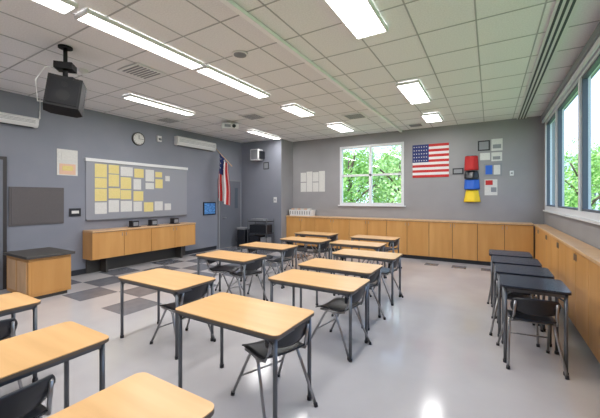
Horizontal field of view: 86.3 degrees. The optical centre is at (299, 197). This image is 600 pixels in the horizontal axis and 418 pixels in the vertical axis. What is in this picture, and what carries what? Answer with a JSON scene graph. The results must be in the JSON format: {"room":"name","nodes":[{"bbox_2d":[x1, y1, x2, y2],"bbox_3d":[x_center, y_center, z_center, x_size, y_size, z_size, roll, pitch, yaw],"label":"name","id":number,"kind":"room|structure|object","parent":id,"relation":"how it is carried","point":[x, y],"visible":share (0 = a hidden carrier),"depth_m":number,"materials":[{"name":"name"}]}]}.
{"room":"school classroom","nodes":[
{"label":"school classroom","id":0,"kind":"room"},
{"bbox_2d":[0,90,241,270],"bbox_3d":[-4.847,-0.150,6.919,0.200,3.600,12.350,0,0,31],"label":"wall","id":1,"kind":"structure","parent":0,"point":[31,153],"depth_m":6.97,"materials":[{"name":"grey paint"}]},
{"bbox_2d":[0,156,6,289],"bbox_3d":[-5.587,0.450,5.341,0.134,2.400,1.080,0,0,31],"label":"door","id":2,"kind":"structure","parent":1,"relation":"in","point":[3,160],"depth_m":5.77,"materials":[{"name":"grey"}]},
{"bbox_2d":[0,112,38,127],"bbox_3d":[-5.284,-1.437,5.824,0.164,0.186,0.820,0,0,31],"label":"wall light fixture","id":3,"kind":"object","parent":1,"relation":"attached to","point":[5,118],"visible":1,"depth_m":5.88,"materials":[{"name":"white plastic"}]},
{"bbox_2d":[9,187,63,225],"bbox_3d":[-5.114,0.155,6.246,0.026,0.730,0.880,0,0,31],"label":"pinboard","id":4,"kind":"object","parent":1,"relation":"attached to","point":[27,205],"visible":1,"depth_m":6.20,"materials":[{"name":"fabric"}]},
{"bbox_2d":[57,149,77,175],"bbox_3d":[-4.857,-0.740,6.687,0.018,0.540,0.380,0,0,31],"label":"poster","id":5,"kind":"object","parent":1,"relation":"attached to","point":[67,160],"visible":1,"depth_m":6.68,"materials":[{"name":"white paper"}]},
{"bbox_2d":[69,208,80,216],"bbox_3d":[-4.783,0.305,6.806,0.024,0.170,0.220,0,0,31],"label":"switch panel","id":6,"kind":"object","parent":1,"relation":"attached to","point":[72,211],"visible":1,"depth_m":6.79,"materials":[{"name":"black plastic"}]},
{"bbox_2d":[85,158,187,220],"bbox_3d":[-3.966,-0.195,8.135,0.070,1.370,2.740,0,0,31],"label":"whiteboard","id":7,"kind":"object","parent":1,"relation":"attached to","point":[174,191],"visible":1,"depth_m":8.16,"materials":[{"name":"grey"}]},
{"bbox_2d":[95,164,170,213],"bbox_3d":[-4.070,-0.205,7.987,0.003,1.130,1.980,0,0,31],"label":"pinned papers","id":8,"kind":"object","parent":7,"relation":"attached to","point":[100,169],"visible":1,"depth_m":7.71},
{"bbox_2d":[132,132,144,145],"bbox_3d":[-4.045,-1.480,8.019,0.053,0.330,0.330,0,0,31],"label":"wall clock","id":9,"kind":"object","parent":1,"relation":"attached to","point":[138,138],"visible":1,"depth_m":8.00,"materials":[{"name":"grey"}]},
{"bbox_2d":[71,246,216,275],"bbox_3d":[-3.713,1.595,8.618,0.015,0.110,6.430,0,0,31],"label":"baseboard","id":10,"kind":"structure","parent":1,"relation":"attached to","point":[81,271],"depth_m":9.43,"materials":[{"name":"grey rubber"}]},
{"bbox_2d":[174,136,215,151],"bbox_3d":[-3.081,-1.602,9.534,0.164,0.256,1.450,0,0,31],"label":"wall light fixture","id":11,"kind":"object","parent":1,"relation":"attached to","point":[178,140],"visible":1,"depth_m":9.37,"materials":[{"name":"white plastic"}]},
{"bbox_2d":[203,202,215,214],"bbox_3d":[-2.844,0.330,10.062,0.034,0.400,0.500,0,0,31],"label":"display","id":12,"kind":"object","parent":1,"relation":"attached to","point":[209,208],"visible":1,"depth_m":10.04,"materials":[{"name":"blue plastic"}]},
{"bbox_2d":[216,149,231,204],"bbox_3d":[-2.422,-0.717,9.991,0.823,1.946,0.182,0,0,31],"label":"flag","id":13,"kind":"object","parent":1,"relation":"attached to","point":[223,179],"visible":1,"depth_m":9.94,"materials":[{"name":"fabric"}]},
{"bbox_2d":[218,179,240,248],"bbox_3d":[-2.340,0.510,10.810,0.134,2.280,1.080,0,0,31],"label":"door","id":14,"kind":"structure","parent":1,"relation":"in","point":[229,216],"depth_m":10.80,"materials":[{"name":"grey"}]},
{"bbox_2d":[242,139,292,243],"bbox_3d":[-1.163,-0.150,11.262,1.701,3.600,0.720,0,0,31],"label":"wall","id":15,"kind":"structure","parent":0,"point":[260,186],"depth_m":10.87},
{"bbox_2d":[250,149,264,160],"bbox_3d":[-1.425,-1.455,10.821,0.400,0.370,0.305,0,0,31],"label":"wall speaker","id":16,"kind":"object","parent":15,"relation":"attached to","point":[255,154],"depth_m":10.71},
{"bbox_2d":[0,0,599,142],"bbox_3d":[-1.020,-2.025,4.647,9.100,0.150,12.350,0,0,31],"label":"ceiling","id":17,"kind":"structure","parent":0,"point":[180,16],"depth_m":4.54,"materials":[{"name":"tile"}]},
{"bbox_2d":[30,0,77,15],"bbox_3d":[-2.729,-1.920,2.592,0.260,0.045,1.570,0,0,31],"label":"ceiling light","id":18,"kind":"object","parent":17,"relation":"attached to","point":[65,7],"depth_m":3.17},
{"bbox_2d":[35,44,86,117],"bbox_3d":[-3.059,-1.504,4.091,0.546,0.877,0.364,0,0,-30],"label":"speaker","id":19,"kind":"object","parent":17,"relation":"hanging from","point":[64,95],"visible":1,"depth_m":4.03},
{"bbox_2d":[79,68,88,74],"bbox_3d":[-3.281,-1.908,4.856,0.120,0.070,0.120,0,0,31],"label":"smoke detector","id":20,"kind":"object","parent":17,"relation":"attached to","point":[82,71],"visible":1,"depth_m":4.82,"materials":[{"name":"white plastic"}]},
{"bbox_2d":[74,8,204,69],"bbox_3d":[-1.887,-1.920,4.010,0.260,0.045,1.570,0,0,31],"label":"ceiling light","id":21,"kind":"object","parent":17,"relation":"attached to","point":[89,17],"depth_m":3.82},
{"bbox_2d":[117,63,166,80],"bbox_3d":[-2.424,-1.934,4.928,0.500,0.018,0.500,0,0,31],"label":"ceiling vent","id":22,"kind":"object","parent":17,"relation":"in","point":[138,70],"depth_m":4.88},
{"bbox_2d":[122,94,195,115],"bbox_3d":[-2.882,-1.920,6.683,0.260,0.045,1.550,0,0,31],"label":"ceiling light","id":23,"kind":"object","parent":17,"relation":"attached to","point":[131,97],"depth_m":6.54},
{"bbox_2d":[153,117,183,123],"bbox_3d":[-3.278,-1.934,7.994,0.500,0.018,0.500,0,0,31],"label":"ceiling vent","id":24,"kind":"object","parent":17,"relation":"in","point":[169,120],"depth_m":7.96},
{"bbox_2d":[221,121,238,130],"bbox_3d":[-1.782,-1.843,8.141,0.400,0.200,0.350,0,0,-19],"label":"ceiling projector","id":25,"kind":"object","parent":17,"relation":"hanging from","point":[229,126],"depth_m":8.02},
{"bbox_2d":[195,65,269,98],"bbox_3d":[-1.068,-1.920,5.390,0.260,0.045,1.560,0,0,31],"label":"ceiling light","id":26,"kind":"object","parent":17,"relation":"attached to","point":[211,72],"depth_m":5.24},
{"bbox_2d":[232,50,247,57],"bbox_3d":[-0.809,-1.934,4.318,0.220,0.018,0.220,0,0,31],"label":"ceiling speaker","id":27,"kind":"object","parent":17,"relation":"in","point":[238,53],"depth_m":4.29},
{"bbox_2d":[239,113,267,119],"bbox_3d":[-1.107,-1.934,7.635,0.500,0.018,0.500,0,0,31],"label":"ceiling vent","id":28,"kind":"object","parent":17,"relation":"in","point":[253,116],"depth_m":7.58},
{"bbox_2d":[246,129,281,139],"bbox_3d":[-1.070,-1.920,9.735,0.260,0.045,1.450,0,0,31],"label":"ceiling light","id":29,"kind":"object","parent":17,"relation":"attached to","point":[252,131],"depth_m":9.62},
{"bbox_2d":[280,104,314,116],"bbox_3d":[-0.037,-1.920,7.058,0.370,0.045,0.900,0,0,31],"label":"ceiling light","id":30,"kind":"object","parent":17,"relation":"attached to","point":[295,109],"depth_m":6.98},
{"bbox_2d":[0,0,599,142],"bbox_3d":[-1.020,-1.948,4.647,8.700,0.004,11.950,0,0,31],"label":"grid","id":31,"kind":"object","parent":17,"relation":"attached to","point":[136,1],"visible":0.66,"depth_m":4.74,"materials":[{"name":"grey"}]},
{"bbox_2d":[219,0,401,131],"bbox_3d":[-0.120,-1.917,4.107,0.060,0.052,11.900,0,0,31],"label":"ceiling track","id":32,"kind":"object","parent":17,"relation":"attached to","point":[231,4],"depth_m":4.13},
{"bbox_2d":[326,122,354,132],"bbox_3d":[1.117,-1.920,8.757,0.420,0.045,1.000,0,0,31],"label":"ceiling light","id":33,"kind":"object","parent":17,"relation":"attached to","point":[340,127],"depth_m":8.66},
{"bbox_2d":[341,112,368,119],"bbox_3d":[1.311,-1.934,7.595,0.500,0.018,0.500,0,0,31],"label":"ceiling vent","id":34,"kind":"object","parent":17,"relation":"in","point":[360,115],"depth_m":7.56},
{"bbox_2d":[323,0,387,39],"bbox_3d":[0.549,-1.920,3.256,0.380,0.045,1.160,0,0,31],"label":"ceiling light","id":35,"kind":"object","parent":17,"relation":"attached to","point":[361,18],"depth_m":3.37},
{"bbox_2d":[395,79,430,104],"bbox_3d":[2.104,-1.920,5.874,0.380,0.045,1.250,0,0,31],"label":"ceiling light","id":36,"kind":"object","parent":17,"relation":"attached to","point":[413,91],"depth_m":5.73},
{"bbox_2d":[406,123,424,127],"bbox_3d":[3.082,-1.934,8.521,0.400,0.018,0.400,0,0,31],"label":"ceiling vent","id":37,"kind":"object","parent":17,"relation":"in","point":[415,124],"depth_m":8.50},
{"bbox_2d":[421,112,442,122],"bbox_3d":[3.163,-1.920,7.658,0.380,0.045,0.800,0,0,31],"label":"ceiling light","id":38,"kind":"object","parent":17,"relation":"attached to","point":[435,116],"depth_m":7.58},
{"bbox_2d":[517,0,580,118],"bbox_3d":[2.342,-1.929,2.651,0.200,0.029,11.910,0,0,31],"label":"ceiling vent","id":39,"kind":"object","parent":17,"relation":"in","point":[563,12],"visible":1,"depth_m":4.07,"materials":[{"name":"white plastic"}]},
{"bbox_2d":[0,246,599,417],"bbox_3d":[-1.020,1.725,4.647,9.100,0.150,12.350,0,0,31],"label":"floor","id":40,"kind":"structure","parent":0,"point":[434,354],"depth_m":3.29,"materials":[{"name":"tile"}]},
{"bbox_2d":[0,318,22,388],"bbox_3d":[-2.593,1.300,2.586,0.573,0.708,0.494,0,0,39],"label":"chair","id":41,"kind":"object","parent":40,"relation":"on","point":[8,327],"visible":0.47,"depth_m":2.56,"materials":[{"name":"black plastic"}]},
{"bbox_2d":[0,292,40,382],"bbox_3d":[-2.855,1.290,2.556,0.570,0.720,1.120,0,0,31],"label":"table","id":42,"kind":"object","parent":40,"relation":"on","point":[12,303],"visible":0.76,"depth_m":2.86,"materials":[{"name":"brown"}]},
{"bbox_2d":[0,374,55,417],"bbox_3d":[-1.644,1.300,1.697,0.573,0.708,0.494,0,0,26],"label":"chair","id":43,"kind":"object","parent":40,"relation":"on","point":[24,402],"visible":1,"depth_m":1.65,"materials":[{"name":"black plastic"}]},
{"bbox_2d":[3,247,74,298],"bbox_3d":[-4.514,1.290,5.541,0.980,0.720,0.680,0,0,31],"label":"cabinet","id":44,"kind":"object","parent":40,"relation":"on","point":[38,273],"visible":0.92,"depth_m":5.30,"materials":[{"name":"brown"}]},
{"bbox_2d":[0,321,108,408],"bbox_3d":[-1.788,1.290,1.806,0.570,0.720,1.120,0,0,31],"label":"table","id":45,"kind":"object","parent":40,"relation":"on","point":[30,353],"visible":0.85,"depth_m":2.02,"materials":[{"name":"brown"}]},
{"bbox_2d":[47,372,213,417],"bbox_3d":[-0.893,1.290,1.100,0.570,0.720,1.120,0,0,31],"label":"table","id":46,"kind":"object","parent":40,"relation":"on","point":[143,394],"visible":1,"depth_m":1.46,"materials":[{"name":"brown"}]},
{"bbox_2d":[83,222,195,273],"bbox_3d":[-3.835,1.175,8.015,0.410,0.950,2.752,0,0,31],"label":"cabinet","id":47,"kind":"object","parent":40,"relation":"on","point":[105,249],"visible":1,"depth_m":7.63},
{"bbox_2d":[129,220,140,226],"bbox_3d":[-3.997,0.624,7.723,0.160,0.150,0.240,0,0,31],"label":"speaker","id":48,"kind":"object","parent":47,"relation":"on","point":[135,223],"visible":0.98,"depth_m":7.66},
{"bbox_2d":[147,219,156,225],"bbox_3d":[-3.742,0.624,8.153,0.160,0.150,0.240,0,0,31],"label":"speaker","id":49,"kind":"object","parent":47,"relation":"on","point":[153,222],"visible":0.99,"depth_m":8.09},
{"bbox_2d":[169,218,179,223],"bbox_3d":[-3.410,0.624,8.712,0.160,0.150,0.240,0,0,31],"label":"speaker","id":50,"kind":"object","parent":47,"relation":"on","point":[172,220],"visible":0.98,"depth_m":8.65},
{"bbox_2d":[118,268,215,359],"bbox_3d":[-1.559,1.290,3.740,1.060,0.720,0.570,0,0,31],"label":"table","id":51,"kind":"object","parent":40,"relation":"on","point":[173,282],"visible":0.94,"depth_m":3.67,"materials":[{"name":"brown"}]},
{"bbox_2d":[150,283,215,343],"bbox_3d":[-1.332,1.300,3.652,0.573,0.708,0.494,0,0,36],"label":"chair","id":52,"kind":"object","parent":40,"relation":"on","point":[198,292],"visible":0.65,"depth_m":3.53,"materials":[{"name":"black plastic"}]},
{"bbox_2d":[202,260,242,297],"bbox_3d":[-1.284,1.300,5.438,0.573,0.708,0.494,0,0,11],"label":"chair","id":53,"kind":"object","parent":40,"relation":"on","point":[228,268],"visible":0.7,"depth_m":5.40,"materials":[{"name":"black plastic"}]},
{"bbox_2d":[196,250,266,299],"bbox_3d":[-1.121,1.290,5.202,1.060,0.720,0.570,0,0,31],"label":"table","id":54,"kind":"object","parent":40,"relation":"on","point":[243,259],"visible":0.79,"depth_m":5.12,"materials":[{"name":"brown"}]},
{"bbox_2d":[237,227,249,246],"bbox_3d":[-1.910,1.320,10.787,0.370,0.660,0.310,0,0,31],"label":"waste bin","id":55,"kind":"object","parent":40,"relation":"on","point":[241,231],"visible":0.85,"depth_m":10.67,"materials":[{"name":"black plastic"}]},
{"bbox_2d":[175,292,313,417],"bbox_3d":[-0.467,1.290,2.661,1.060,0.720,0.570,0,0,31],"label":"table","id":56,"kind":"object","parent":40,"relation":"on","point":[269,321],"visible":0.94,"depth_m":2.56,"materials":[{"name":"brown"}]},
{"bbox_2d":[226,259,267,300],"bbox_3d":[-0.874,1.300,5.148,0.494,0.708,0.573,0,0,-43],"label":"chair","id":57,"kind":"object","parent":40,"relation":"on","point":[250,268],"visible":0.77,"depth_m":5.07,"materials":[{"name":"black plastic"}]},
{"bbox_2d":[247,218,273,242],"bbox_3d":[-1.283,1.160,10.473,0.830,0.980,0.427,0,0,31],"label":"utility cart","id":58,"kind":"object","parent":40,"relation":"on","point":[255,228],"visible":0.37,"depth_m":10.35,"materials":[{"name":"grey metal"}]},
{"bbox_2d":[245,249,276,280],"bbox_3d":[-0.783,1.300,6.536,0.573,0.708,0.494,0,0,11],"label":"chair","id":59,"kind":"object","parent":40,"relation":"on","point":[269,257],"visible":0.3,"depth_m":6.58,"materials":[{"name":"black plastic"}]},
{"bbox_2d":[239,242,297,288],"bbox_3d":[-0.621,1.290,6.300,1.060,0.720,0.570,0,0,31],"label":"table","id":60,"kind":"object","parent":40,"relation":"on","point":[275,247],"visible":0.8,"depth_m":6.20,"materials":[{"name":"brown"}]},
{"bbox_2d":[231,320,317,417],"bbox_3d":[-0.220,1.300,2.607,0.494,0.708,0.573,0,0,-37],"label":"chair","id":61,"kind":"object","parent":40,"relation":"on","point":[261,351],"visible":0.71,"depth_m":2.51,"materials":[{"name":"black plastic"}]},
{"bbox_2d":[62,247,490,315],"bbox_3d":[-0.277,1.649,6.707,7.575,0.002,6.050,0,0,31],"label":"inlay","id":62,"kind":"object","parent":40,"relation":"on","point":[137,304],"visible":0.53,"depth_m":6.24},
{"bbox_2d":[261,248,294,287],"bbox_3d":[-0.394,1.300,6.212,0.573,0.708,0.494,0,0,34],"label":"chair","id":63,"kind":"object","parent":40,"relation":"on","point":[289,253],"visible":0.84,"depth_m":6.10,"materials":[{"name":"black plastic"}]},
{"bbox_2d":[284,242,308,270],"bbox_3d":[-0.041,1.300,7.491,0.573,0.708,0.494,0,0,11],"label":"chair","id":64,"kind":"object","parent":40,"relation":"on","point":[299,249],"visible":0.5,"depth_m":7.49,"materials":[{"name":"black plastic"}]},
{"bbox_2d":[280,236,330,271],"bbox_3d":[0.121,1.290,7.255,1.060,0.720,0.570,0,0,31],"label":"table","id":65,"kind":"object","parent":40,"relation":"on","point":[293,239],"visible":0.7,"depth_m":7.17,"materials":[{"name":"brown"}]},
{"bbox_2d":[294,231,338,259],"bbox_3d":[0.433,1.290,8.466,1.060,0.720,0.570,0,0,31],"label":"table","id":66,"kind":"object","parent":40,"relation":"on","point":[303,233],"visible":0.7,"depth_m":8.38,"materials":[{"name":"brown"}]},
{"bbox_2d":[305,241,329,260],"bbox_3d":[0.368,1.300,7.201,0.573,0.708,0.494,0,0,45],"label":"chair","id":67,"kind":"object","parent":40,"relation":"on","point":[325,245],"visible":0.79,"depth_m":7.08,"materials":[{"name":"black plastic"}]},
{"bbox_2d":[268,269,369,361],"bbox_3d":[0.213,1.290,3.688,1.060,0.720,0.570,0,0,31],"label":"table","id":68,"kind":"object","parent":40,"relation":"on","point":[347,286],"visible":0.82,"depth_m":3.61,"materials":[{"name":"brown"}]},
{"bbox_2d":[313,235,338,259],"bbox_3d":[0.680,1.300,8.412,0.573,0.708,0.494,0,0,43],"label":"chair","id":69,"kind":"object","parent":40,"relation":"on","point":[334,237],"visible":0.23,"depth_m":8.28,"materials":[{"name":"black plastic"}]},
{"bbox_2d":[306,286,371,359],"bbox_3d":[0.440,1.300,3.600,0.573,0.708,0.494,0,0,40],"label":"chair","id":70,"kind":"object","parent":40,"relation":"on","point":[341,305],"visible":0.77,"depth_m":3.52,"materials":[{"name":"black plastic"}]},
{"bbox_2d":[298,258,382,330],"bbox_3d":[0.556,1.290,4.462,1.060,0.720,0.570,0,0,31],"label":"table","id":71,"kind":"object","parent":40,"relation":"on","point":[364,270],"visible":0.8,"depth_m":4.40,"materials":[{"name":"brown"}]},
{"bbox_2d":[329,240,386,279],"bbox_3d":[1.196,1.290,6.617,1.060,0.720,0.570,0,0,31],"label":"table","id":72,"kind":"object","parent":40,"relation":"on","point":[342,243],"visible":0.76,"depth_m":6.54,"materials":[{"name":"brown"}]},
{"bbox_2d":[331,270,385,328],"bbox_3d":[0.803,1.300,4.408,0.494,0.708,0.573,0,0,-39],"label":"chair","id":73,"kind":"object","parent":40,"relation":"on","point":[374,277],"visible":0.39,"depth_m":4.33,"materials":[{"name":"black plastic"}]},
{"bbox_2d":[332,249,401,305],"bbox_3d":[1.124,1.290,5.380,1.060,0.720,0.570,0,0,31],"label":"table","id":74,"kind":"object","parent":40,"relation":"on","point":[388,257],"visible":0.9,"depth_m":5.27,"materials":[{"name":"brown"}]},
{"bbox_2d":[354,246,386,277],"bbox_3d":[1.423,1.300,6.529,0.573,0.708,0.494,0,0,32],"label":"chair","id":75,"kind":"object","parent":40,"relation":"on","point":[381,249],"visible":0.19,"depth_m":6.40,"materials":[{"name":"black plastic"}]},
{"bbox_2d":[350,235,399,268],"bbox_3d":[1.783,1.290,7.606,1.060,0.720,0.570,0,0,31],"label":"table","id":76,"kind":"object","parent":40,"relation":"on","point":[356,237],"visible":0.65,"depth_m":7.53,"materials":[{"name":"brown"}]},
{"bbox_2d":[361,258,403,301],"bbox_3d":[1.351,1.300,5.292,0.573,0.708,0.494,0,0,38],"label":"chair","id":77,"kind":"object","parent":40,"relation":"on","point":[384,271],"visible":0.54,"depth_m":5.16,"materials":[{"name":"black plastic"}]},
{"bbox_2d":[372,239,401,267],"bbox_3d":[2.030,1.300,7.552,0.494,0.708,0.573,0,0,-41],"label":"chair","id":78,"kind":"object","parent":40,"relation":"on","point":[396,242],"visible":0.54,"depth_m":7.41,"materials":[{"name":"black plastic"}]},
{"bbox_2d":[286,215,533,265],"bbox_3d":[2.543,1.120,9.201,6.742,1.060,0.460,0,0,31],"label":"base cabinet","id":79,"kind":"object","parent":40,"relation":"on","point":[457,241],"visible":0.83,"depth_m":8.40,"materials":[{"name":"brown wood"}]},
{"bbox_2d":[289,208,315,215],"bbox_3d":[0.071,0.469,10.657,0.900,0.240,0.300,0,0,31],"label":"storage basket","id":80,"kind":"object","parent":79,"relation":"on","point":[293,211],"visible":0.99,"depth_m":10.53,"materials":[{"name":"white plastic"}]},
{"bbox_2d":[487,264,524,303],"bbox_3d":[3.271,1.300,5.059,0.494,0.708,0.573,0,0,37],"label":"chair","id":81,"kind":"object","parent":40,"relation":"on","point":[493,264],"visible":0.13,"depth_m":5.02,"materials":[{"name":"black plastic"}]},
{"bbox_2d":[489,249,532,303],"bbox_3d":[3.312,1.260,5.058,0.560,0.780,0.560,0,0,31],"label":"desk","id":82,"kind":"object","parent":40,"relation":"on","point":[492,252],"visible":0.61,"depth_m":4.97,"materials":[{"name":"laminate"}]},
{"bbox_2d":[491,293,534,325],"bbox_3d":[2.970,1.300,4.493,0.494,0.708,0.573,0,0,31],"label":"chair","id":83,"kind":"object","parent":40,"relation":"on","point":[492,305],"visible":0.06,"depth_m":4.41,"materials":[{"name":"black plastic"}]},
{"bbox_2d":[489,279,543,346],"bbox_3d":[2.640,1.300,3.898,0.494,0.708,0.573,0,0,41],"label":"chair","id":84,"kind":"object","parent":40,"relation":"on","point":[512,295],"visible":0.43,"depth_m":3.85,"materials":[{"name":"black plastic"}]},
{"bbox_2d":[492,256,541,325],"bbox_3d":[3.005,1.260,4.473,0.560,0.780,0.560,0,0,31],"label":"desk","id":85,"kind":"object","parent":40,"relation":"on","point":[495,259],"visible":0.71,"depth_m":4.38,"materials":[{"name":"black plastic"}]},
{"bbox_2d":[495,263,554,346],"bbox_3d":[2.698,1.260,3.888,0.560,0.780,0.560,0,0,31],"label":"desk","id":86,"kind":"object","parent":40,"relation":"on","point":[540,272],"visible":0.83,"depth_m":3.79,"materials":[{"name":"black plastic"}]},
{"bbox_2d":[496,297,569,379],"bbox_3d":[2.324,1.300,3.249,0.494,0.708,0.573,0,0,23],"label":"chair","id":87,"kind":"object","parent":40,"relation":"on","point":[537,311],"visible":0.98,"depth_m":3.07,"materials":[{"name":"black plastic"}]},
{"bbox_2d":[499,274,571,375],"bbox_3d":[2.391,1.260,3.302,0.560,0.780,0.560,0,0,31],"label":"desk","id":88,"kind":"object","parent":40,"relation":"on","point":[555,288],"visible":0.91,"depth_m":3.20,"materials":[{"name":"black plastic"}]},
{"bbox_2d":[534,224,599,362],"bbox_3d":[2.499,1.120,2.309,0.220,1.060,11.402,0,0,31],"label":"base cabinet","id":89,"kind":"object","parent":40,"relation":"on","point":[572,261],"visible":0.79,"depth_m":3.79,"materials":[{"name":"brown wood"}]},
{"bbox_2d":[293,116,543,258],"bbox_3d":[2.167,-0.150,9.820,8.900,3.600,0.200,0,0,31],"label":"wall","id":90,"kind":"structure","parent":0,"point":[519,197],"depth_m":8.55,"materials":[{"name":"grey paint"}]},
{"bbox_2d":[301,171,324,191],"bbox_3d":[0.420,-0.550,10.736,0.920,0.680,0.006,0,0,31],"label":"paper sheets","id":91,"kind":"object","parent":90,"relation":"attached to","point":[319,176],"visible":1,"depth_m":10.70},
{"bbox_2d":[338,142,405,206],"bbox_3d":[2.143,-0.685,9.730,2.090,1.870,0.140,0,0,31],"label":"window","id":92,"kind":"structure","parent":90,"relation":"in","point":[371,146],"depth_m":9.70,"materials":[{"name":"white"}]},
{"bbox_2d":[412,143,448,177],"bbox_3d":[3.598,-1.030,8.842,0.941,0.920,0.016,0,0,31],"label":"flag","id":93,"kind":"object","parent":90,"relation":"attached to","point":[428,160],"visible":1,"depth_m":8.84,"materials":[{"name":"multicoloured fabric"}]},
{"bbox_2d":[453,168,463,173],"bbox_3d":[4.190,-0.710,8.487,0.260,0.160,0.024,0,0,31],"label":"wall plaque","id":94,"kind":"object","parent":90,"relation":"attached to","point":[455,170],"visible":1,"depth_m":8.47,"materials":[{"name":"black plastic"}]},
{"bbox_2d":[464,155,478,170],"bbox_3d":[4.436,-0.910,8.284,0.334,0.383,0.109,0,0,31],"label":"pocket","id":95,"kind":"object","parent":90,"relation":"attached to","point":[471,162],"visible":1,"depth_m":8.27,"materials":[{"name":"red fabric"}]},
{"bbox_2d":[464,171,478,178],"bbox_3d":[4.436,-0.605,8.284,0.341,0.195,0.109,0,0,31],"label":"pocket","id":96,"kind":"object","parent":90,"relation":"attached to","point":[468,174],"visible":1,"depth_m":8.27,"materials":[{"name":"black plastic"}]},
{"bbox_2d":[464,179,479,188],"bbox_3d":[4.444,-0.360,8.278,0.363,0.264,0.109,0,0,31],"label":"pocket","id":97,"kind":"object","parent":90,"relation":"attached to","point":[469,183],"visible":1,"depth_m":8.26,"materials":[{"name":"blue fabric"}]},
{"bbox_2d":[464,190,480,201],"bbox_3d":[4.449,-0.055,8.276,0.392,0.314,0.109,0,0,31],"label":"pocket","id":98,"kind":"object","parent":90,"relation":"attached to","point":[470,195],"visible":1,"depth_m":8.26,"materials":[{"name":"yellow fabric"}]},
{"bbox_2d":[478,138,502,150],"bbox_3d":[4.822,-1.340,8.120,0.540,0.300,0.010,0,0,31],"label":"posters","id":99,"kind":"object","parent":90,"relation":"attached to","point":[496,144],"visible":1,"depth_m":8.10,"materials":[{"name":"white paper"}]},
{"bbox_2d":[485,179,496,194],"bbox_3d":[4.839,-0.270,8.110,0.280,0.400,0.010,0,0,31],"label":"poster","id":100,"kind":"object","parent":90,"relation":"attached to","point":[491,184],"visible":1,"depth_m":8.10,"materials":[{"name":"white paper"}]},
{"bbox_2d":[480,152,501,160],"bbox_3d":[4.839,-1.040,8.110,0.480,0.220,0.010,0,0,31],"label":"sheets","id":101,"kind":"object","parent":90,"relation":"attached to","point":[495,156],"visible":1,"depth_m":8.09,"materials":[{"name":"white paper"}]},
{"bbox_2d":[484,163,501,176],"bbox_3d":[4.873,-0.710,8.090,0.400,0.320,0.010,0,0,31],"label":"poster","id":102,"kind":"object","parent":90,"relation":"attached to","point":[495,169],"visible":1,"depth_m":8.08,"materials":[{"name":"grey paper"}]},
{"bbox_2d":[544,66,599,249],"bbox_3d":[2.806,-0.150,2.375,0.200,3.600,11.950,0,0,31],"label":"wall","id":103,"kind":"structure","parent":0,"point":[589,233],"depth_m":5.28,"materials":[{"name":"grey paint"}]},
{"bbox_2d":[543,210,599,224],"bbox_3d":[3.204,0.285,3.302,0.059,0.030,9.350,0,0,31],"label":"trim","id":104,"kind":"structure","parent":103,"relation":"attached to","point":[552,212],"depth_m":4.47,"materials":[{"name":"white"}]},
{"bbox_2d":[545,46,599,221],"bbox_3d":[3.265,-0.750,3.266,0.120,2.040,9.350,0,0,31],"label":"window","id":105,"kind":"structure","parent":103,"relation":"in","point":[581,85],"depth_m":4.70,"materials":[{"name":"white"}]},
{"bbox_2d":[541,22,599,122],"bbox_3d":[3.187,-1.790,3.312,0.098,0.160,9.350,0,0,31],"label":"roller blind","id":106,"kind":"object","parent":105,"relation":"attached to","point":[593,43],"visible":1,"depth_m":4.40,"materials":[{"name":"grey"}]},
{"label":"outside","id":107,"kind":"structure","parent":0,"visible":0},
{"bbox_3d":[15.316,2.100,25.796,120.000,0.300,100.000,0,0,31],"label":"ground","id":108,"kind":"structure","parent":107,"visible":0},
{"bbox_2d":[343,149,368,200],"bbox_3d":[2.517,-0.650,20.632,4.098,5.223,4.017,0,0,21],"label":"tree","id":109,"kind":"object","parent":108,"relation":"on","point":[351,149],"visible":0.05,"depth_m":20.15,"materials":[{"name":"green plant"}]},
{"bbox_2d":[343,148,389,202],"bbox_3d":[2.625,-0.520,17.376,3.816,4.962,3.893,0,0,31],"label":"tree","id":110,"kind":"object","parent":108,"relation":"on","point":[351,168],"visible":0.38,"depth_m":17.27,"materials":[{"name":"green plant"}]},
{"bbox_2d":[353,148,400,202],"bbox_3d":[6.631,-1.170,27.774,4.820,6.268,4.918,0,0,11],"label":"tree","id":111,"kind":"object","parent":108,"relation":"on","point":[386,151],"visible":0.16,"depth_m":26.75,"materials":[{"name":"green plant"}]},
{"bbox_2d":[365,145,400,202],"bbox_3d":[5.530,-0.668,18.138,3.870,5.257,4.099,0,0,-19],"label":"tree","id":112,"kind":"object","parent":108,"relation":"on","point":[393,183],"visible":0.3,"depth_m":17.51,"materials":[{"name":"green plant"}]},
{"bbox_2d":[368,155,400,202],"bbox_3d":[6.925,-0.805,23.569,4.314,5.534,4.074,0,0,-29],"label":"tree","id":113,"kind":"object","parent":108,"relation":"on","point":[382,162],"visible":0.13,"depth_m":23.61,"materials":[{"name":"green plant"}]},
{"bbox_2d":[564,149,599,209],"bbox_3d":[12.611,-0.130,14.513,3.278,4.179,3.214,0,0,1],"label":"tree","id":114,"kind":"object","parent":108,"relation":"on","point":[571,200],"visible":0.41,"depth_m":14.21,"materials":[{"name":"green plant"}]},
{"bbox_2d":[564,137,599,209],"bbox_3d":[17.496,-0.805,18.855,4.074,5.534,4.314,0,0,41],"label":"tree","id":115,"kind":"object","parent":108,"relation":"on","point":[576,159],"visible":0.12,"depth_m":18.56,"materials":[{"name":"green plant"}]},
{"bbox_2d":[564,153,599,209],"bbox_3d":[39.715,-1.350,34.569,19.400,6.600,12.400,0,0,31],"label":"school building","id":116,"kind":"structure","parent":108,"relation":"on","point":[568,155],"depth_m":33.99,"materials":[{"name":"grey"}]},
{"bbox_2d":[577,143,599,208],"bbox_3d":[24.695,-1.170,24.619,4.820,6.268,4.918,0,0,-9],"label":"tree","id":117,"kind":"object","parent":108,"relation":"on","point":[598,205],"visible":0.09,"depth_m":24.86,"materials":[{"name":"green plant"}]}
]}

